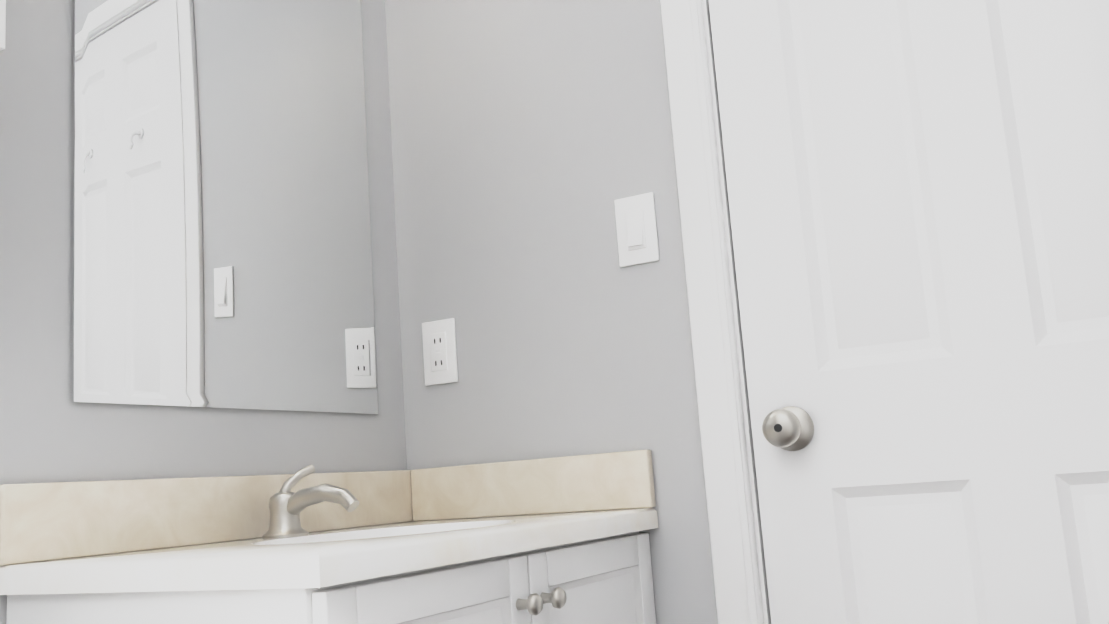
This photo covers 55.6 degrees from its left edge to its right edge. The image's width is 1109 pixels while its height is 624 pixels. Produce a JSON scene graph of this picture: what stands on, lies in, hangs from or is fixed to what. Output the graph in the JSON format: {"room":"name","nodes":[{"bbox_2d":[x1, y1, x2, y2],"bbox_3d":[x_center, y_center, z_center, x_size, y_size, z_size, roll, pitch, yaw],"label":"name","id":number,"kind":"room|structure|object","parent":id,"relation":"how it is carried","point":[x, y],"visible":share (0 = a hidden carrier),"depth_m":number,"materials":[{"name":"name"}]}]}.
{"room":"bathroom","nodes":[
{"label":"bathroom","id":0,"kind":"room"},
{"bbox_2d":[0,0,717,623],"bbox_3d":[-0.086,-0.302,0.706,1.762,2.520,3.408,-9,-11,28],"label":"wall","id":1,"kind":"structure","parent":0,"point":[516,148],"depth_m":1.76,"materials":[{"name":"grey paint"}]},
{"bbox_2d":[0,0,5,50],"bbox_3d":[-0.802,-0.566,0.876,0.219,0.925,0.629,-9,-11,28],"label":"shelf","id":2,"kind":"object","parent":1,"relation":"attached to","point":[2,21],"visible":1,"depth_m":1.06,"materials":[{"name":"white"}]},
{"bbox_2d":[72,0,378,413],"bbox_3d":[-0.482,-0.316,1.636,0.006,0.935,0.603,-9,-11,28],"label":"mirror","id":3,"kind":"object","parent":1,"relation":"attached to","point":[222,254],"visible":1,"depth_m":1.56,"materials":[{"name":"silver mirror"}]},
{"bbox_2d":[422,318,457,385],"bbox_3d":[-0.205,0.071,1.871,0.070,0.114,0.008,-9,-11,28],"label":"outlet","id":4,"kind":"object","parent":1,"relation":"attached to","point":[439,351],"visible":1,"depth_m":1.87,"materials":[{"name":"white plastic"}]},
{"bbox_2d":[614,192,658,266],"bbox_3d":[0.131,-0.134,1.709,0.070,0.114,0.015,-9,-11,28],"label":"light switch","id":5,"kind":"object","parent":1,"relation":"attached to","point":[636,228],"visible":1,"depth_m":1.71,"materials":[{"name":"white plastic"}]},
{"bbox_2d":[660,0,770,623],"bbox_3d":[0.614,-0.014,1.484,0.858,2.106,0.122,-9,-11,28],"label":"door frame","id":6,"kind":"structure","parent":1,"relation":"attached to","point":[737,553],"depth_m":1.62,"materials":[{"name":"white wood"}]},
{"bbox_2d":[708,0,1108,623],"bbox_3d":[0.594,0.012,1.430,0.714,2.020,0.107,-9,-11,28],"label":"door","id":7,"kind":"structure","parent":1,"relation":"in","point":[918,194],"depth_m":1.49,"materials":[{"name":"white wood"}]},
{"bbox_3d":[-0.015,0.971,0.508,1.715,0.060,3.408,-9,-11,28],"label":"floor","id":8,"kind":"structure","parent":0,"visible":0},
{"bbox_2d":[0,450,658,623],"bbox_3d":[-0.212,0.635,1.334,0.494,0.897,0.823,-9,-11,28],"label":"bathroom vanity","id":9,"kind":"object","parent":8,"relation":"on","point":[558,540],"visible":1,"depth_m":1.29,"materials":[{"name":"white wood"}]}
]}

